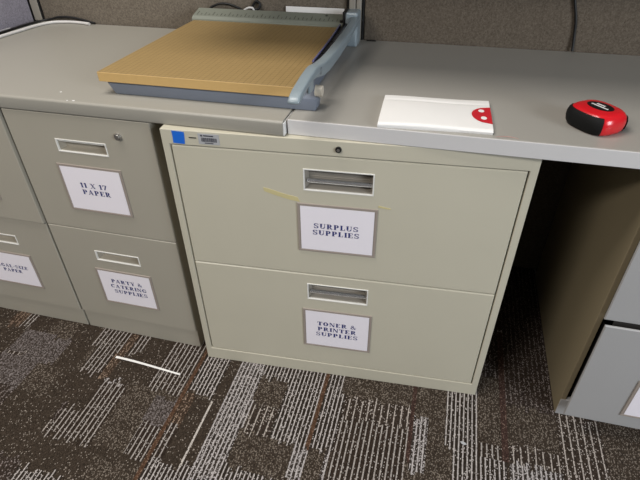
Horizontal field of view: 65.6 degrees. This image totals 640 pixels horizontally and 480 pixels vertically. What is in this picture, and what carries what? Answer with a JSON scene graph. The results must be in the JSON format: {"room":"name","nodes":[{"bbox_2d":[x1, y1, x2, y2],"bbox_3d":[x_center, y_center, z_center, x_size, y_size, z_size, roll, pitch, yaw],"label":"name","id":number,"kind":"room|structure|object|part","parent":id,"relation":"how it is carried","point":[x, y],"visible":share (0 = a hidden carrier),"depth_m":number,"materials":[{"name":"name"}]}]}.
{"room":"back office","nodes":[
{"label":"back office","id":0,"kind":"room"},
{"bbox_2d":[0,0,33,29],"bbox_3d":[-1.076,-0.565,1.322,0.050,1.620,0.782,8,37,12],"label":"wall","id":1,"kind":"structure","parent":0,"point":[13,13],"depth_m":1.58,"materials":[{"name":"fabric"}]},
{"bbox_2d":[0,266,639,479],"bbox_3d":[-0.166,0.640,1.043,2.998,0.001,2.299,8,37,12],"label":"floor","id":2,"kind":"structure","parent":0,"point":[71,409],"depth_m":1.28,"materials":[{"name":"carpet"}]},
{"bbox_2d":[0,107,89,323],"bbox_3d":[-0.842,-0.207,1.601,0.376,0.710,0.585,8,37,12],"label":"file cabinet","id":3,"kind":"object","parent":2,"relation":"on","point":[34,276],"visible":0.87,"depth_m":1.42,"materials":[{"name":"beige metal"}]},
{"bbox_3d":[-0.910,-0.013,1.413,0.132,0.033,0.020,8,37,12],"label":"pull handle","id":4,"kind":"part","parent":3,"relation":"part of","materials":[{"name":"metal"}]},
{"bbox_3d":[-0.914,-0.199,1.264,0.375,0.318,0.012,8,37,12],"label":"drawer","id":5,"kind":"part","parent":3,"relation":"part of","materials":[{"name":"beige paint"}]},
{"bbox_3d":[-0.910,0.056,1.457,0.375,0.318,0.006,8,37,12],"label":"drawer","id":6,"kind":"part","parent":3,"relation":"part of","materials":[{"name":"beige paint"}]},
{"bbox_2d":[0,21,294,135],"bbox_3d":[-0.505,-0.469,1.323,1.051,0.032,0.612,8,37,12],"label":"countertop","id":7,"kind":"structure","parent":3,"relation":"on","point":[52,68],"depth_m":1.14,"materials":[{"name":"laminate"}]},
{"bbox_2d":[0,20,89,37],"bbox_3d":[-0.900,-0.653,1.544,0.334,0.009,0.117,-29,45,-33],"label":"cable","id":8,"kind":"object","parent":7,"relation":"on","point":[56,21],"visible":1,"depth_m":1.60,"materials":[{"name":"white plastic"}]},
{"bbox_2d":[0,16,95,33],"bbox_3d":[-0.883,-0.698,1.595,0.291,0.020,0.121,-17,40,-21],"label":"cable","id":9,"kind":"object","parent":7,"relation":"on","point":[56,17],"visible":1,"depth_m":1.61,"materials":[{"name":"white plastic"}]},
{"bbox_2d":[209,2,241,9],"bbox_3d":[-0.290,-0.671,1.494,0.146,0.081,0.006,8,37,12],"label":"cable","id":10,"kind":"object","parent":7,"relation":"on","point":[220,3],"visible":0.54,"depth_m":1.47,"materials":[{"name":"black plastic"}]},
{"bbox_2d":[97,8,360,110],"bbox_3d":[-0.192,-0.448,1.189,0.500,0.089,0.649,8,37,12],"label":"cutter","id":11,"kind":"object","parent":7,"relation":"on","point":[279,59],"visible":1,"depth_m":1.13,"materials":[{"name":"wood"},{"name":"sage plastic"},{"name":"grey blue plastic"}]},
{"bbox_3d":[-0.003,-0.299,0.996,0.016,0.024,0.024,8,37,12],"label":"knob","id":12,"kind":"part","parent":11,"relation":"part of","materials":[{"name":"beige plastic"}]},
{"bbox_3d":[0.024,-0.416,1.110,0.022,0.042,0.594,8,37,12],"label":"arm","id":13,"kind":"part","parent":11,"relation":"part of","materials":[{"name":"grey plastic"}]},
{"bbox_3d":[0.009,-0.453,1.183,0.020,0.001,0.428,8,37,12],"label":"metal rail","id":14,"kind":"part","parent":11,"relation":"part of","materials":[{"name":"grey metal"}]},
{"bbox_3d":[0.022,-0.459,1.190,0.003,0.022,0.410,8,37,12],"label":"blade","id":15,"kind":"part","parent":11,"relation":"part of","materials":[{"name":"grey metal"}]},
{"bbox_2d":[251,0,260,9],"bbox_3d":[-0.187,-0.661,1.470,0.032,0.090,0.010,8,37,12],"label":"cable","id":16,"kind":"object","parent":7,"relation":"on","point":[255,1],"visible":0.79,"depth_m":1.45,"materials":[{"name":"black plastic"}]},
{"bbox_2d":[286,6,343,13],"bbox_3d":[-0.015,-0.628,1.436,0.172,0.081,0.010,8,37,12],"label":"card","id":17,"kind":"object","parent":7,"relation":"on","point":[288,8],"visible":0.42,"depth_m":1.42,"materials":[{"name":"paper"}]},
{"bbox_2d":[1,108,204,346],"bbox_3d":[-0.472,-0.154,1.524,0.376,0.710,0.584,8,37,12],"label":"file cabinet","id":18,"kind":"object","parent":2,"relation":"on","point":[103,189],"visible":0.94,"depth_m":1.25,"materials":[{"name":"beige metal"}]},
{"bbox_3d":[-0.543,-0.217,1.145,0.132,0.033,0.020,8,37,12],"label":"pull handle","id":19,"kind":"part","parent":18,"relation":"part of","materials":[{"name":"metal"}]},
{"bbox_3d":[-0.543,-0.148,1.189,0.375,0.318,0.006,8,37,12],"label":"drawer","id":20,"kind":"part","parent":18,"relation":"part of","materials":[{"name":"beige paint"}]},
{"bbox_3d":[-0.540,0.044,1.339,0.132,0.033,0.020,8,37,12],"label":"pull handle","id":21,"kind":"part","parent":18,"relation":"part of","materials":[{"name":"metal"}]},
{"bbox_3d":[-0.540,0.109,1.379,0.375,0.318,0.006,8,37,12],"label":"drawer","id":22,"kind":"part","parent":18,"relation":"part of","materials":[{"name":"beige paint"}]},
{"bbox_2d":[115,356,179,374],"bbox_3d":[-0.495,0.359,1.426,0.212,0.003,0.008,10,38,14],"label":"paper strip","id":23,"kind":"object","parent":2,"relation":"on","point":[118,357],"visible":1,"depth_m":1.43,"materials":[{"name":"white paper"}]},
{"bbox_2d":[160,124,541,394],"bbox_3d":[0.083,-0.040,1.359,0.755,0.711,0.462,6,37,9],"label":"file cabinet","id":24,"kind":"object","parent":2,"relation":"on","point":[390,263],"visible":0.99,"depth_m":1.12,"materials":[{"name":"metal"}]},
{"bbox_3d":[0.044,0.127,1.220,0.149,0.051,0.023,6,37,9],"label":"pull handle","id":25,"kind":"part","parent":24,"relation":"part of","materials":[{"name":"metal"}]},
{"bbox_3d":[0.040,-0.125,1.034,0.148,0.052,0.023,6,37,9],"label":"pull handle","id":26,"kind":"part","parent":24,"relation":"part of","materials":[{"name":"metal"}]},
{"bbox_3d":[0.046,0.210,1.281,0.719,0.315,0.020,6,37,9],"label":"drawer","id":27,"kind":"part","parent":24,"relation":"part of","materials":[{"name":"paint"}]},
{"bbox_3d":[0.043,-0.044,1.093,0.719,0.313,0.020,6,37,9],"label":"drawer","id":28,"kind":"part","parent":24,"relation":"part of","materials":[{"name":"paint"}]},
{"bbox_2d":[287,40,639,168],"bbox_3d":[0.703,-0.300,1.076,1.432,0.032,0.600,8,37,12],"label":"countertop","id":29,"kind":"structure","parent":24,"relation":"on","point":[529,94],"depth_m":1.08,"materials":[{"name":"grey laminate"}]},
{"bbox_2d":[377,95,492,134],"bbox_3d":[0.228,-0.252,0.982,0.216,0.014,0.151,6,37,8],"label":"paper packet","id":30,"kind":"object","parent":29,"relation":"on","point":[397,112],"visible":1,"depth_m":0.96,"materials":[{"name":"white paper"}]},
{"bbox_2d":[565,100,627,135],"bbox_3d":[0.515,-0.230,0.927,0.085,0.039,0.097,-15,39,-19],"label":"tape measure","id":31,"kind":"object","parent":29,"relation":"on","point":[593,117],"visible":1,"depth_m":0.90,"materials":[{"name":"red plastic"}]},
{"bbox_2d":[535,162,639,428],"bbox_3d":[0.849,0.042,1.238,0.376,0.710,0.608,8,37,12],"label":"file cabinet","id":32,"kind":"object","parent":2,"relation":"on","point":[587,276],"visible":0.85,"depth_m":1.16,"materials":[{"name":"beige metal"}]},
{"bbox_3d":[0.777,0.328,1.089,0.375,0.309,0.004,8,37,12],"label":"drawer","id":33,"kind":"part","parent":32,"relation":"part of","materials":[{"name":"grey paint"}]},
{"bbox_3d":[0.778,0.057,0.908,0.375,0.337,0.004,8,37,12],"label":"drawer","id":34,"kind":"part","parent":32,"relation":"part of","materials":[{"name":"grey paint"}]},
{"bbox_2d":[39,0,639,268],"bbox_3d":[0.293,-0.627,1.385,2.484,1.620,0.050,8,37,12],"label":"wall","id":35,"kind":"structure","parent":0,"point":[603,26],"depth_m":1.37,"materials":[{"name":"brown fabric"}]},
{"bbox_2d":[27,0,44,20],"bbox_3d":[-0.955,-0.808,1.640,0.088,1.630,0.056,8,37,12],"label":"trim","id":36,"kind":"structure","parent":35,"relation":"attached to","point":[35,7],"depth_m":1.64,"materials":[{"name":"black plastic"}]},
{"bbox_2d":[347,0,364,39],"bbox_3d":[0.105,-0.653,1.414,0.048,1.630,0.067,8,37,12],"label":"trim","id":37,"kind":"structure","parent":35,"relation":"attached to","point":[351,4],"depth_m":1.39,"materials":[{"name":"black plastic"}]},
{"bbox_2d":[571,0,576,50],"bbox_3d":[0.624,-0.843,1.079,0.090,0.835,0.011,8,37,12],"label":"cable","id":38,"kind":"object","parent":35,"relation":"hanging from","point":[575,1],"visible":1,"depth_m":1.28,"materials":[{"name":"black plastic"}]}
]}

